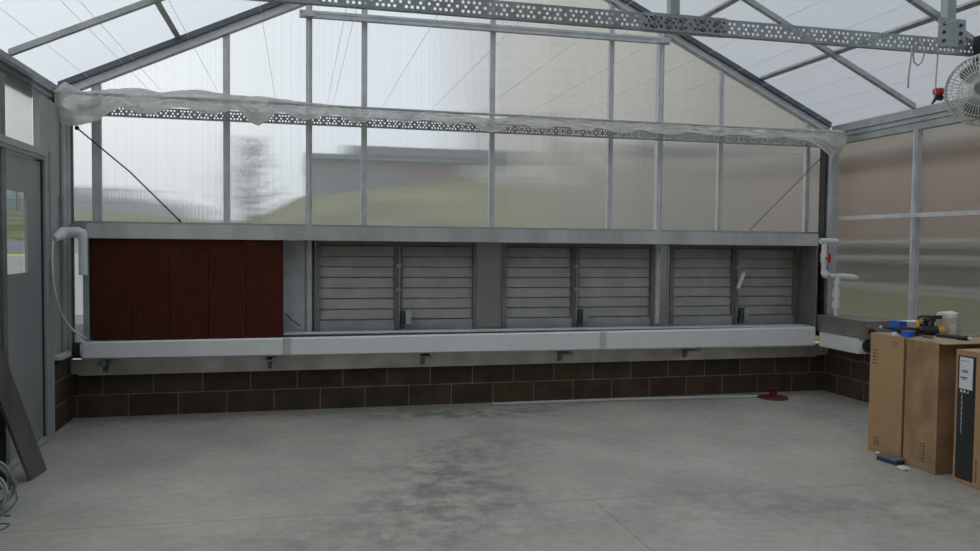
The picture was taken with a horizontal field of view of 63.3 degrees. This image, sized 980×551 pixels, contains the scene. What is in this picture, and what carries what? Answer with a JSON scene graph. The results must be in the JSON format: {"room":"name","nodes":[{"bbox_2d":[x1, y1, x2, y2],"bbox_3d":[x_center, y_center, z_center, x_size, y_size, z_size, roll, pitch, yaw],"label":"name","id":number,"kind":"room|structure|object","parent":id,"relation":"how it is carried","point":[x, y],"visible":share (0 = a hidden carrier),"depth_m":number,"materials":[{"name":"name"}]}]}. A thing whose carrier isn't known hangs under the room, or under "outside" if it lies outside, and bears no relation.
{"room":"farm building","nodes":[
{"label":"farm building","id":0,"kind":"room"},
{"bbox_2d":[54,355,72,431],"bbox_3d":[-3.590,0.944,6.491,0.200,0.575,0.549,0,2,-13],"label":"wall","id":1,"kind":"structure","parent":0,"point":[63,376],"depth_m":6.51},
{"bbox_2d":[54,350,71,360],"bbox_3d":[-3.558,0.641,6.486,0.260,0.029,0.549,0,2,-13],"label":"trim","id":2,"kind":"structure","parent":1,"relation":"on","point":[63,355],"depth_m":6.35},
{"bbox_2d":[33,95,62,355],"bbox_3d":[-3.451,-0.358,6.207,0.055,1.997,0.518,0,2,-13],"label":"sheet","id":3,"kind":"object","parent":2,"relation":"on","point":[46,124],"visible":0.57,"depth_m":6.28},
{"bbox_2d":[53,227,87,274],"bbox_3d":[-3.336,-0.194,6.317,0.236,0.385,0.220,0,2,-13],"label":"pipe","id":4,"kind":"object","parent":3,"relation":"attached to","point":[62,233],"visible":0.96,"depth_m":6.37,"materials":[{"name":"white plastic"}]},
{"bbox_2d":[60,122,74,351],"bbox_3d":[-3.530,-0.374,6.546,0.140,1.994,0.225,0,2,-13],"label":"column","id":5,"kind":"structure","parent":2,"relation":"on","point":[66,131],"depth_m":6.56,"materials":[{"name":"metal"}]},
{"bbox_2d":[0,49,57,101],"bbox_3d":[-2.490,-1.278,1.902,0.085,0.200,9.660,0,2,-13],"label":"beam","id":6,"kind":"structure","parent":5,"relation":"on","point":[42,86],"depth_m":6.08,"materials":[{"name":"metal"}]},
{"bbox_2d":[8,0,164,55],"bbox_3d":[-1.492,-2.400,5.882,3.730,1.780,0.044,0,2,-13],"label":"rafter","id":7,"kind":"object","parent":6,"relation":"on","point":[73,29],"visible":1,"depth_m":5.56,"materials":[{"name":"metal"}]},
{"bbox_2d":[75,126,181,222],"bbox_3d":[-3.046,-0.849,6.706,0.833,0.790,0.038,0,2,-13],"label":"cable","id":8,"kind":"object","parent":5,"relation":"attached to","point":[76,127],"visible":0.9,"depth_m":6.70,"materials":[{"name":"black metal"}]},
{"bbox_2d":[69,223,818,245],"bbox_3d":[-0.099,-0.369,7.370,6.988,0.122,0.269,0,2,-13],"label":"horizontal beam","id":9,"kind":"structure","parent":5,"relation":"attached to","point":[94,230],"depth_m":7.14,"materials":[{"name":"metal"}]},
{"bbox_2d":[306,5,311,331],"bbox_3d":[-1.627,-0.957,7.147,0.054,2.964,0.091,0,2,-13],"label":"column","id":10,"kind":"structure","parent":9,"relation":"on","point":[308,7],"depth_m":7.11,"materials":[{"name":"metal"}]},
{"bbox_2d":[299,9,670,44],"bbox_3d":[0.046,-2.310,7.422,3.550,0.060,0.070,0,2,-13],"label":"bar","id":11,"kind":"object","parent":10,"relation":"attached to","point":[313,14],"visible":1,"depth_m":7.37,"materials":[{"name":"metal"}]},
{"bbox_2d":[53,82,847,157],"bbox_3d":[0.042,-1.383,7.269,7.315,0.356,0.315,0,2,-13],"label":"plastic film","id":12,"kind":"object","parent":5,"relation":"attached to","point":[75,106],"visible":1,"depth_m":6.86,"materials":[{"name":"plastic"}]},
{"bbox_2d":[0,0,267,85],"bbox_3d":[-1.061,-2.336,3.760,3.880,1.819,7.070,0,2,-13],"label":"ceiling","id":13,"kind":"structure","parent":0,"point":[141,29],"depth_m":6.07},
{"bbox_2d":[73,355,823,417],"bbox_3d":[-0.022,1.025,7.736,7.720,0.390,0.200,0,2,-13],"label":"wall","id":14,"kind":"structure","parent":0,"point":[94,396],"depth_m":7.50,"materials":[{"name":"brick"}]},
{"bbox_2d":[314,240,476,330],"bbox_3d":[-0.863,0.157,7.373,1.503,1.104,0.143,0,2,-13],"label":"shutter","id":15,"kind":"object","parent":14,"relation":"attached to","point":[359,285],"visible":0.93,"depth_m":7.38,"materials":[{"name":"metal"}]},
{"bbox_2d":[71,341,827,375],"bbox_3d":[0.003,0.779,7.634,7.310,0.140,0.170,0,2,-13],"label":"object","id":16,"kind":"object","parent":14,"relation":"attached to","point":[82,367],"visible":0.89,"depth_m":7.35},
{"bbox_2d":[95,360,111,371],"bbox_3d":[-3.229,0.764,6.640,0.075,0.130,0.250,0,2,-13],"label":"bracket","id":17,"kind":"object","parent":16,"relation":"attached to","point":[104,363],"visible":1,"depth_m":6.70,"materials":[{"name":"metal"}]},
{"bbox_2d":[110,238,313,331],"bbox_3d":[-2.494,0.144,7.019,1.836,1.124,0.030,0,2,-13],"label":"sheet","id":18,"kind":"object","parent":16,"relation":"on","point":[110,238],"visible":0.11,"depth_m":7.23,"materials":[{"name":"metal"}]},
{"bbox_2d":[74,238,89,340],"bbox_3d":[-3.479,0.109,6.803,0.160,1.021,0.012,0,2,-13],"label":"window","id":19,"kind":"structure","parent":18,"relation":"attached to","point":[78,278],"depth_m":6.79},
{"bbox_2d":[283,240,304,334],"bbox_3d":[-1.771,0.155,7.171,0.197,1.103,0.052,0,2,-13],"label":"filler panel","id":20,"kind":"object","parent":16,"relation":"on","point":[293,250],"visible":0.62,"depth_m":7.15,"materials":[{"name":"metal"}]},
{"bbox_2d":[420,353,431,363],"bbox_3d":[-0.587,0.767,7.274,0.075,0.130,0.250,0,2,-13],"label":"bracket","id":21,"kind":"object","parent":16,"relation":"attached to","point":[423,355],"visible":0.97,"depth_m":7.31,"materials":[{"name":"metal"}]},
{"bbox_2d":[72,324,814,358],"bbox_3d":[-0.083,0.614,7.391,6.920,0.212,0.239,0,2,-13],"label":"gutter","id":22,"kind":"object","parent":16,"relation":"attached to","point":[771,335],"visible":0.99,"depth_m":7.28,"materials":[{"name":"white metal"}]},
{"bbox_2d":[51,241,86,339],"bbox_3d":[-3.378,0.129,6.294,0.141,0.807,0.400,1,2,9],"label":"hose","id":23,"kind":"object","parent":22,"relation":"attached to","point":[52,262],"visible":1,"depth_m":6.12,"materials":[{"name":"white plastic"}]},
{"bbox_2d":[83,238,90,340],"bbox_3d":[-3.327,0.109,6.607,0.044,0.838,0.240,0,2,-13],"label":"stile","id":24,"kind":"object","parent":22,"relation":"on","point":[86,278],"visible":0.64,"depth_m":6.50,"materials":[{"name":"metal"}]},
{"bbox_2d":[90,238,130,339],"bbox_3d":[-3.149,0.111,6.629,0.304,0.837,0.150,0,2,-13],"label":"pad","id":25,"kind":"object","parent":22,"relation":"on","point":[110,278],"visible":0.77,"depth_m":6.56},
{"bbox_2d":[130,239,169,338],"bbox_3d":[-2.851,0.111,6.700,0.304,0.837,0.150,0,2,-13],"label":"pad","id":26,"kind":"object","parent":22,"relation":"on","point":[149,258],"visible":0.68,"depth_m":6.63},
{"bbox_2d":[170,239,208,338],"bbox_3d":[-2.553,0.111,6.772,0.304,0.837,0.150,0,2,-13],"label":"pad","id":27,"kind":"object","parent":22,"relation":"on","point":[189,274],"visible":0.86,"depth_m":6.70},
{"bbox_2d":[208,240,245,337],"bbox_3d":[-2.254,0.112,6.843,0.304,0.837,0.150,0,2,-13],"label":"pad","id":28,"kind":"object","parent":22,"relation":"on","point":[226,258],"visible":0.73,"depth_m":6.77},
{"bbox_2d":[246,240,282,337],"bbox_3d":[-1.956,0.112,6.915,0.304,0.837,0.150,0,2,-13],"label":"pad","id":29,"kind":"object","parent":22,"relation":"on","point":[264,258],"visible":1,"depth_m":6.84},
{"bbox_2d":[284,324,809,334],"bbox_3d":[0.729,0.510,7.607,5.220,0.004,0.178,0,2,-13],"label":"drip tray","id":30,"kind":"object","parent":22,"relation":"on","point":[573,329],"depth_m":7.53,"materials":[{"name":"white plastic"}]},
{"bbox_2d":[655,323,669,326],"bbox_3d":[1.719,0.496,7.941,0.120,0.023,0.090,0,2,-13],"label":"base plate","id":31,"kind":"object","parent":22,"relation":"on","point":[662,324],"visible":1,"depth_m":7.90,"materials":[{"name":"metal"}]},
{"bbox_2d":[653,33,664,325],"bbox_3d":[1.684,-0.942,7.942,0.054,2.940,0.091,0,2,-13],"label":"column","id":32,"kind":"structure","parent":31,"relation":"on","point":[660,51],"depth_m":7.92,"materials":[{"name":"metal"}]},
{"bbox_2d":[74,0,817,233],"bbox_3d":[0.028,-1.601,7.538,7.320,2.403,0.078,0,2,-13],"label":"window","id":33,"kind":"structure","parent":32,"relation":"attached to","point":[268,161],"depth_m":7.15,"materials":[{"name":"plastic"}]},
{"bbox_2d":[73,88,91,220],"bbox_3d":[-3.446,-1.083,6.761,0.199,1.357,0.012,0,2,-13],"label":"window","id":34,"kind":"structure","parent":33,"relation":"attached to","point":[82,146],"depth_m":6.76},
{"bbox_2d":[91,83,102,220],"bbox_3d":[-3.339,-1.044,6.752,0.070,1.160,0.054,0,2,-13],"label":"wall post","id":35,"kind":"object","parent":33,"relation":"on","point":[96,126],"visible":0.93,"depth_m":6.74,"materials":[{"name":"metal"}]},
{"bbox_2d":[101,38,222,222],"bbox_3d":[-2.834,-1.326,6.898,1.047,1.846,0.012,0,2,-13],"label":"window","id":36,"kind":"structure","parent":33,"relation":"attached to","point":[180,162],"depth_m":6.91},
{"bbox_2d":[223,34,229,222],"bbox_3d":[-2.315,-1.287,6.988,0.055,1.649,0.054,0,2,-13],"label":"wall post","id":37,"kind":"object","parent":33,"relation":"on","point":[226,38],"visible":0.96,"depth_m":6.97,"materials":[{"name":"metal"}]},
{"bbox_2d":[361,2,367,224],"bbox_3d":[-1.148,-1.564,7.256,0.050,2.206,0.054,0,2,-13],"label":"wall post","id":38,"kind":"object","parent":33,"relation":"on","point":[364,25],"visible":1,"depth_m":7.25,"materials":[{"name":"metal"}]},
{"bbox_2d":[367,0,489,226],"bbox_3d":[-0.569,-1.882,7.417,1.197,2.962,0.012,0,2,-13],"label":"window","id":39,"kind":"structure","parent":33,"relation":"attached to","point":[415,177],"depth_m":7.43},
{"bbox_2d":[488,3,495,226],"bbox_3d":[0.023,-1.842,7.525,0.048,2.765,0.054,0,2,-13],"label":"wall post","id":40,"kind":"object","parent":33,"relation":"on","point":[492,63],"visible":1,"depth_m":7.53,"materials":[{"name":"metal"}]},
{"bbox_2d":[58,0,318,90],"bbox_3d":[-1.778,-2.416,7.054,3.740,1.870,0.083,0,2,-13],"label":"rafter","id":41,"kind":"object","parent":40,"relation":"on","point":[119,67],"visible":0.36,"depth_m":6.83,"materials":[{"name":"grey metal"}]},
{"bbox_2d":[603,0,831,129],"bbox_3d":[1.810,-2.413,7.914,3.640,1.870,0.083,0,2,-13],"label":"rafter","id":42,"kind":"object","parent":40,"relation":"on","point":[688,43],"visible":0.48,"depth_m":8.08,"materials":[{"name":"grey metal"}]},
{"bbox_2d":[494,0,608,228],"bbox_3d":[0.597,-1.883,7.697,1.192,2.966,0.012,0,2,-13],"label":"window","id":43,"kind":"structure","parent":33,"relation":"attached to","point":[540,181],"depth_m":7.71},
{"bbox_2d":[605,3,614,228],"bbox_3d":[1.183,-1.560,7.815,0.046,2.201,0.054,0,2,-13],"label":"wall post","id":44,"kind":"object","parent":33,"relation":"on","point":[611,44],"visible":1,"depth_m":7.80,"materials":[{"name":"metal"}]},
{"bbox_2d":[612,8,717,230],"bbox_3d":[1.757,-1.598,7.987,1.193,2.398,0.012,0,2,-13],"label":"window","id":45,"kind":"structure","parent":33,"relation":"attached to","point":[689,168],"depth_m":7.99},
{"bbox_2d":[715,70,724,230],"bbox_3d":[2.344,-1.273,8.105,0.045,1.628,0.054,0,2,-13],"label":"wall post","id":46,"kind":"object","parent":33,"relation":"on","point":[720,110],"visible":1,"depth_m":8.09,"materials":[{"name":"metal"}]},
{"bbox_2d":[721,75,803,231],"bbox_3d":[2.827,-1.311,8.255,1.006,1.825,0.012,0,2,-13],"label":"window","id":47,"kind":"structure","parent":33,"relation":"attached to","point":[755,178],"depth_m":8.25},
{"bbox_2d":[802,122,810,231],"bbox_3d":[3.324,-1.030,8.350,0.045,1.146,0.054,0,2,-13],"label":"wall post","id":48,"kind":"object","parent":33,"relation":"on","point":[806,159],"visible":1,"depth_m":8.34,"materials":[{"name":"metal"}]},
{"bbox_2d":[808,127,819,231],"bbox_3d":[3.445,-1.069,8.413,0.261,1.343,0.012,0,2,-13],"label":"window","id":49,"kind":"structure","parent":33,"relation":"attached to","point":[814,152],"depth_m":8.41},
{"bbox_2d":[798,246,817,325],"bbox_3d":[3.283,0.103,8.206,0.025,0.816,0.270,0,2,-13],"label":"stile","id":50,"kind":"object","parent":22,"relation":"on","point":[808,266],"visible":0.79,"depth_m":8.18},
{"bbox_2d":[476,242,501,328],"bbox_3d":[-0.015,0.156,7.592,0.244,1.103,0.052,0,2,-13],"label":"filler panel","id":51,"kind":"object","parent":16,"relation":"on","point":[489,254],"visible":0.76,"depth_m":7.58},
{"bbox_2d":[557,351,572,360],"bbox_3d":[0.711,0.768,7.585,0.075,0.130,0.250,0,2,-13],"label":"bracket","id":52,"kind":"object","parent":16,"relation":"attached to","point":[560,353],"visible":0.92,"depth_m":7.62,"materials":[{"name":"metal"}]},
{"bbox_2d":[660,244,669,323],"bbox_3d":[1.749,0.158,8.015,0.097,1.103,0.052,0,2,-13],"label":"filler panel","id":53,"kind":"object","parent":16,"relation":"on","point":[665,248],"visible":0.52,"depth_m":8.00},
{"bbox_2d":[682,348,700,357],"bbox_3d":[1.996,0.769,7.893,0.075,0.130,0.250,0,2,-13],"label":"bracket","id":54,"kind":"object","parent":16,"relation":"attached to","point":[685,351],"visible":0.86,"depth_m":7.95,"materials":[{"name":"metal"}]},
{"bbox_2d":[501,243,654,328],"bbox_3d":[0.876,0.158,7.790,1.574,1.104,0.143,0,2,-13],"label":"shutter","id":55,"kind":"object","parent":14,"relation":"attached to","point":[545,285],"visible":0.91,"depth_m":7.80,"materials":[{"name":"metal"}]},
{"bbox_2d":[668,244,798,325],"bbox_3d":[2.514,0.160,8.183,1.460,1.104,0.143,0,2,-13],"label":"shutter","id":56,"kind":"object","parent":14,"relation":"attached to","point":[767,294],"visible":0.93,"depth_m":8.20,"materials":[{"name":"metal"}]},
{"bbox_2d":[0,390,979,550],"bbox_3d":[1.108,1.492,3.019,7.520,0.150,9.930,0,2,-13],"label":"floor","id":57,"kind":"structure","parent":0,"point":[798,473],"depth_m":5.07,"materials":[{"name":"concrete"}]},
{"bbox_2d":[0,410,6,489],"bbox_3d":[-2.996,0.998,4.701,0.110,0.620,0.430,0,2,-13],"label":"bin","id":58,"kind":"object","parent":57,"relation":"on","point":[2,422],"visible":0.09,"depth_m":4.85,"materials":[{"name":"black plastic"}]},
{"bbox_2d":[0,477,9,508],"bbox_3d":[-2.767,1.200,4.377,0.217,0.238,0.087,0,2,-13],"label":"coil","id":59,"kind":"object","parent":57,"relation":"on","point":[4,487],"visible":1,"depth_m":4.38,"materials":[{"name":"grey plastic"}]},
{"bbox_2d":[0,461,16,503],"bbox_3d":[-2.805,1.167,4.448,0.275,0.303,0.098,0,2,-13],"label":"coil","id":60,"kind":"object","parent":57,"relation":"on","point":[12,484],"visible":0.76,"depth_m":4.46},
{"bbox_2d":[0,343,46,480],"bbox_3d":[-2.902,0.550,4.684,0.044,1.517,1.096,1,2,-2],"label":"channel","id":61,"kind":"object","parent":57,"relation":"on","point":[12,409],"visible":1,"depth_m":4.89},
{"bbox_2d":[492,395,757,404],"bbox_3d":[1.361,1.219,7.812,2.745,0.026,0.056,0,2,-11],"label":"conduit","id":62,"kind":"object","parent":57,"relation":"on","point":[727,396],"visible":1,"depth_m":7.80,"materials":[{"name":"grey plastic"}]},
{"bbox_2d":[758,387,788,400],"bbox_3d":[2.860,1.188,8.031,0.300,0.100,0.300,0,2,-13],"label":"flange","id":63,"kind":"object","parent":57,"relation":"on","point":[772,395],"visible":1,"depth_m":7.99,"materials":[{"name":"red metal"}]},
{"bbox_2d":[768,387,778,396],"bbox_3d":[2.860,1.178,8.031,0.112,0.080,0.112,0,2,-13],"label":"pipe stub","id":64,"kind":"object","parent":63,"relation":"on","point":[773,391],"depth_m":8.00,"materials":[{"name":"red metal"}]},
{"bbox_2d":[875,452,905,464],"bbox_3d":[2.854,1.309,5.669,0.090,0.042,0.180,0,2,-21],"label":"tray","id":65,"kind":"object","parent":57,"relation":"on","point":[892,459],"visible":1,"depth_m":5.63,"materials":[{"name":"blue plastic"}]},
{"bbox_2d":[868,332,975,457],"bbox_3d":[3.202,0.879,5.909,0.622,0.888,0.340,0,2,-13],"label":"cardboard box","id":66,"kind":"object","parent":57,"relation":"on","point":[888,351],"visible":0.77,"depth_m":5.82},
{"bbox_2d":[879,326,918,335],"bbox_3d":[3.021,0.403,5.873,0.065,0.058,0.295,0,2,-25],"label":"gun","id":67,"kind":"object","parent":66,"relation":"on","point":[898,329],"visible":0.83,"depth_m":5.83,"materials":[{"name":"black plastic"}]},
{"bbox_2d":[901,330,914,336],"bbox_3d":[3.007,0.418,5.718,0.088,0.042,0.088,0,2,-13],"label":"tape roll","id":68,"kind":"object","parent":66,"relation":"on","point":[904,333],"visible":0.99,"depth_m":5.68,"materials":[{"name":"blue plastic"}]},
{"bbox_2d":[889,320,934,332],"bbox_3d":[3.191,0.386,6.004,0.320,0.088,0.103,0,2,-13],"label":"carton","id":69,"kind":"object","parent":66,"relation":"on","point":[893,323],"visible":0.49,"depth_m":5.95,"materials":[{"name":"white paper"}]},
{"bbox_2d":[917,315,929,325],"bbox_3d":[3.233,0.361,5.893,0.111,0.135,0.084,0,2,-13],"label":"cable tangle","id":70,"kind":"object","parent":66,"relation":"on","point":[925,321],"visible":0.34,"depth_m":5.87,"materials":[{"name":"black plastic"}]},
{"bbox_2d":[917,315,944,334],"bbox_3d":[3.193,0.360,5.774,0.195,0.145,0.066,1,2,-1],"label":"cordless drill","id":71,"kind":"object","parent":66,"relation":"on","point":[930,329],"visible":0.98,"depth_m":5.75,"materials":[{"name":"black plastic"}]},
{"bbox_2d":[936,311,961,334],"bbox_3d":[3.374,0.349,5.841,0.144,0.178,0.144,-1,3,-41],"label":"container","id":72,"kind":"object","parent":66,"relation":"on","point":[951,321],"visible":0.71,"depth_m":5.79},
{"bbox_2d":[903,337,979,474],"bbox_3d":[3.271,0.894,5.558,0.622,0.888,0.295,0,2,-13],"label":"cardboard box","id":73,"kind":"object","parent":57,"relation":"on","point":[930,382],"visible":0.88,"depth_m":5.41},
{"bbox_2d":[912,336,979,344],"bbox_3d":[3.227,0.447,5.501,0.565,0.006,0.410,0,2,-13],"label":"cardboard sheet","id":74,"kind":"object","parent":73,"relation":"on","point":[945,341],"visible":0.82,"depth_m":5.43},
{"bbox_2d":[936,333,972,340],"bbox_3d":[3.218,0.426,5.511,0.031,0.031,0.252,-1,3,-28],"label":"flashlight","id":75,"kind":"object","parent":74,"relation":"on","point":[958,337],"visible":1,"depth_m":5.50,"materials":[{"name":"black plastic"}]},
{"bbox_2d":[952,348,979,489],"bbox_3d":[3.352,0.926,5.018,0.506,0.868,0.535,0,2,-13],"label":"cardboard box","id":76,"kind":"object","parent":57,"relation":"on","point":[966,451],"visible":1,"depth_m":5.11,"materials":[{"name":"brown cardboard"}]},
{"bbox_2d":[634,0,979,129],"bbox_3d":[2.712,-2.308,4.665,3.880,1.869,7.070,0,2,-13],"label":"ceiling","id":77,"kind":"structure","parent":0,"point":[834,14],"depth_m":7.09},
{"bbox_2d":[823,348,869,402],"bbox_3d":[4.792,1.137,3.784,0.200,0.575,9.729,0,2,-13],"label":"wall","id":78,"kind":"structure","parent":0,"point":[847,374],"depth_m":8.12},
{"bbox_2d":[836,131,912,319],"bbox_3d":[3.742,-0.417,7.852,0.012,2.140,1.266,0,2,-13],"label":"window","id":79,"kind":"structure","parent":78,"relation":"in","point":[875,174],"depth_m":7.74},
{"bbox_2d":[917,119,979,336],"bbox_3d":[4.026,-0.368,6.667,0.012,2.140,1.166,0,2,-13],"label":"window","id":80,"kind":"structure","parent":78,"relation":"in","point":[949,246],"depth_m":6.85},
{"bbox_3d":[4.789,0.837,3.771,0.212,0.024,9.729,0,2,-13],"label":"trim","id":81,"kind":"structure","parent":78,"relation":"on","visible":0},
{"bbox_2d":[815,148,838,335],"bbox_3d":[3.541,-0.364,8.223,0.155,2.000,0.260,0,2,-13],"label":"column","id":82,"kind":"structure","parent":81,"relation":"on","point":[829,166],"depth_m":8.25,"materials":[{"name":"metal"}]},
{"bbox_2d":[105,107,819,147],"bbox_3d":[0.038,-1.373,7.424,7.128,0.088,0.030,0,2,-13],"label":"metal beam","id":83,"kind":"structure","parent":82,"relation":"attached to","point":[126,114],"depth_m":7.34,"materials":[{"name":"metal"}]},
{"bbox_2d":[747,157,821,232],"bbox_3d":[3.017,-0.820,8.161,0.874,0.824,0.008,0,2,-13],"label":"cable","id":84,"kind":"object","parent":82,"relation":"attached to","point":[821,157],"visible":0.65,"depth_m":8.16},
{"bbox_2d":[819,332,870,353],"bbox_3d":[3.523,0.658,7.780,0.205,0.152,0.675,0,2,-13],"label":"gutter","id":85,"kind":"object","parent":82,"relation":"attached to","point":[856,345],"visible":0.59,"depth_m":7.69,"materials":[{"name":"white plastic"}]},
{"bbox_2d":[817,314,889,338],"bbox_3d":[3.561,0.496,7.770,0.317,0.165,0.770,0,2,-13],"label":"trough","id":86,"kind":"object","parent":85,"relation":"on","point":[847,325],"visible":0.85,"depth_m":7.64,"materials":[{"name":"metal"}]},
{"bbox_2d":[819,238,857,315],"bbox_3d":[3.515,0.026,7.963,0.458,0.796,0.119,0,2,-13],"label":"pipe","id":87,"kind":"object","parent":86,"relation":"on","point":[825,258],"visible":0.99,"depth_m":7.94,"materials":[{"name":"white plastic"}]},
{"bbox_2d":[832,97,976,142],"bbox_3d":[4.745,-1.272,3.636,0.085,0.200,9.660,0,2,-13],"label":"beam","id":88,"kind":"structure","parent":82,"relation":"on","point":[929,116],"depth_m":7.37,"materials":[{"name":"metal"}]},
{"bbox_2d":[741,0,915,109],"bbox_3d":[2.086,-2.397,6.740,3.630,1.780,0.044,0,2,-13],"label":"rafter","id":89,"kind":"object","parent":88,"relation":"on","point":[754,4],"visible":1,"depth_m":6.99,"materials":[{"name":"metal"}]},
{"bbox_2d":[906,0,974,44],"bbox_3d":[2.363,-2.348,5.583,3.630,1.780,0.044,0,2,-13],"label":"rafter","id":90,"kind":"object","parent":88,"relation":"on","point":[921,5],"visible":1,"depth_m":5.79,"materials":[{"name":"metal"}]},
{"bbox_2d":[908,129,922,319],"bbox_3d":[3.854,-0.322,7.219,0.061,1.998,0.056,0,2,-13],"label":"post","id":91,"kind":"object","parent":81,"relation":"on","point":[917,133],"visible":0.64,"depth_m":7.20,"materials":[{"name":"metal"}]},
{"bbox_2d":[837,210,979,220],"bbox_3d":[4.712,-0.395,3.588,0.050,0.040,9.510,0,2,-13],"label":"girt","id":92,"kind":"object","parent":91,"relation":"attached to","point":[965,212],"visible":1,"depth_m":7.19,"materials":[{"name":"metal"}]},
{"bbox_3d":[4.408,-0.226,4.907,0.061,1.998,0.056,0,2,-13],"label":"post","id":93,"kind":"object","parent":81,"relation":"on","visible":0},
{"bbox_2d":[249,0,972,56],"bbox_3d":[0.880,-2.183,3.984,7.200,1.916,0.100,0,2,-13],"label":"metal beam","id":94,"kind":"structure","parent":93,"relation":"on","point":[951,35],"depth_m":4.03,"materials":[{"name":"metal"}]},
{"bbox_2d":[907,38,924,87],"bbox_3d":[2.326,-1.159,4.338,0.104,0.276,0.009,0,2,-13],"label":"loop","id":95,"kind":"object","parent":94,"relation":"hanging from","point":[917,43],"visible":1,"depth_m":4.33,"materials":[{"name":"metal"}]},
{"bbox_2d":[934,38,938,96],"bbox_3d":[2.449,-1.143,4.368,0.029,0.323,0.009,0,2,-13],"label":"hanging cord","id":96,"kind":"object","parent":94,"relation":"hanging from","point":[934,38],"visible":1,"depth_m":4.37,"materials":[{"name":"plastic"}]},
{"bbox_2d":[944,35,979,125],"bbox_3d":[2.661,-1.061,4.254,0.359,0.523,0.363,0,2,-13],"label":"fan","id":97,"kind":"object","parent":94,"relation":"hanging from","point":[970,74],"visible":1,"depth_m":4.27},
{"bbox_2d":[931,88,943,104],"bbox_3d":[2.459,-0.988,4.377,0.066,0.096,0.043,0,2,-13],"label":"plug","id":98,"kind":"object","parent":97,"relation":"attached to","point":[939,91],"visible":1,"depth_m":4.37,"materials":[{"name":"plastic"}]},
{"bbox_3d":[2.255,-0.964,-1.970,7.420,4.014,0.100,0,2,-13],"label":"wall","id":99,"kind":"structure","parent":0,"visible":0},
{"bbox_2d":[444,0,540,96],"bbox_3d":[0.579,-1.297,2.534,0.002,0.002,9.460,0,2,-13],"label":"wire","id":100,"kind":"object","parent":99,"relation":"attached to","point":[540,0],"visible":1,"depth_m":5.11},
{"bbox_2d":[571,0,822,116],"bbox_3d":[1.863,-1.296,2.842,0.002,0.002,9.460,0,2,-13],"label":"wire","id":101,"kind":"object","parent":99,"relation":"attached to","point":[822,0],"visible":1,"depth_m":5.08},
{"bbox_2d":[618,0,917,117],"bbox_3d":[2.291,-1.295,2.944,0.002,0.002,9.460,0,2,-13],"label":"wire","id":102,"kind":"object","parent":99,"relation":"attached to","point":[917,0],"visible":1,"depth_m":5.00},
{"bbox_2d":[659,12,978,120],"bbox_3d":[2.719,-1.295,3.047,0.002,0.002,9.460,0,2,-13],"label":"wire","id":103,"kind":"object","parent":99,"relation":"attached to","point":[978,12],"visible":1,"depth_m":5.24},
{"bbox_3d":[-2.292,1.171,1.074,0.200,0.575,7.760,0,2,-13],"label":"wall","id":104,"kind":"structure","parent":0,"visible":0},
{"bbox_2d":[0,134,54,470],"bbox_3d":[-3.263,0.175,5.516,0.100,2.195,1.385,0,2,-13],"label":"door","id":105,"kind":"structure","parent":104,"relation":"in","point":[30,292],"depth_m":5.79,"materials":[{"name":"grey metal"}]},
{"bbox_2d":[0,72,9,464],"bbox_3d":[-3.178,-0.029,5.199,0.013,2.570,0.085,0,2,-13],"label":"post","id":106,"kind":"object","parent":105,"relation":"on","point":[3,205],"visible":0.75,"depth_m":5.17,"materials":[{"name":"metal"}]},
{"bbox_2d":[0,55,33,145],"bbox_3d":[-3.269,-1.192,5.347,0.012,0.540,1.166,0,2,-13],"label":"window","id":107,"kind":"structure","parent":105,"relation":"on","point":[18,82],"depth_m":5.61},
{"label":"outside","id":108,"kind":"structure","parent":0,"visible":0},
{"bbox_2d":[7,239,24,253],"bbox_3d":[-16.248,-1.178,27.310,18.000,0.980,12.400,-1,3,-31],"label":"road","id":109,"kind":"structure","parent":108,"point":[13,246],"depth_m":24.22,"materials":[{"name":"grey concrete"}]},
{"bbox_3d":[-0.647,-2.252,2.355,3.730,1.780,0.044,0,2,-13],"label":"rafter","id":110,"kind":"object","parent":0,"visible":0},
{"bbox_2d":[155,2,180,37],"bbox_3d":[-1.556,-1.854,2.133,0.052,0.043,9.620,0,2,-13],"label":"purlin","id":111,"kind":"structure","parent":110,"relation":"on","point":[160,7],"depth_m":6.26,"materials":[{"name":"metal"}]},
{"bbox_3d":[2.932,-2.249,3.213,3.630,1.780,0.044,0,2,-13],"label":"rafter","id":112,"kind":"object","parent":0,"visible":0},
{"bbox_2d":[701,0,739,16],"bbox_3d":[3.019,-2.244,3.213,0.052,0.043,9.620,0,2,-13],"label":"purlin","id":113,"kind":"structure","parent":112,"relation":"on","point":[728,3],"depth_m":7.14,"materials":[{"name":"metal"}]},
{"bbox_2d":[759,0,979,80],"bbox_3d":[3.890,-1.814,3.440,0.052,0.043,9.620,0,2,-13],"label":"purlin","id":114,"kind":"structure","parent":112,"relation":"on","point":[973,3],"depth_m":6.52,"materials":[{"name":"metal"}]},
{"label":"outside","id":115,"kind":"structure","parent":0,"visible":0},
{"bbox_2d":[7,210,23,226],"bbox_3d":[-25.037,-3.005,42.057,18.000,1.570,21.950,-1,3,-31],"label":"verge","id":116,"kind":"structure","parent":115,"point":[15,218],"depth_m":40.71,"materials":[{"name":"green plant"}]},
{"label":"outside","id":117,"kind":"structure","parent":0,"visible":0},
{"bbox_2d":[7,226,818,340],"bbox_3d":[-0.807,-3.231,53.919,100.000,5.753,89.400,0,2,-13],"label":"ground","id":118,"kind":"structure","parent":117,"point":[15,233],"depth_m":28.93,"materials":[{"name":"green plant"}]},
{"bbox_2d":[6,189,23,210],"bbox_3d":[-44.779,-5.375,75.416,36.900,7.338,7.127,0,2,-13],"label":"tree line","id":119,"kind":"object","parent":118,"relation":"on","point":[11,204],"visible":0.02,"depth_m":73.52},
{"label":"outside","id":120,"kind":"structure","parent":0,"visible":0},
{"bbox_2d":[7,256,24,273],"bbox_3d":[-9.972,0.121,16.780,18.000,0.880,11.000,-1,3,-31],"label":"pavement","id":121,"kind":"structure","parent":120,"point":[15,264],"depth_m":19.30,"materials":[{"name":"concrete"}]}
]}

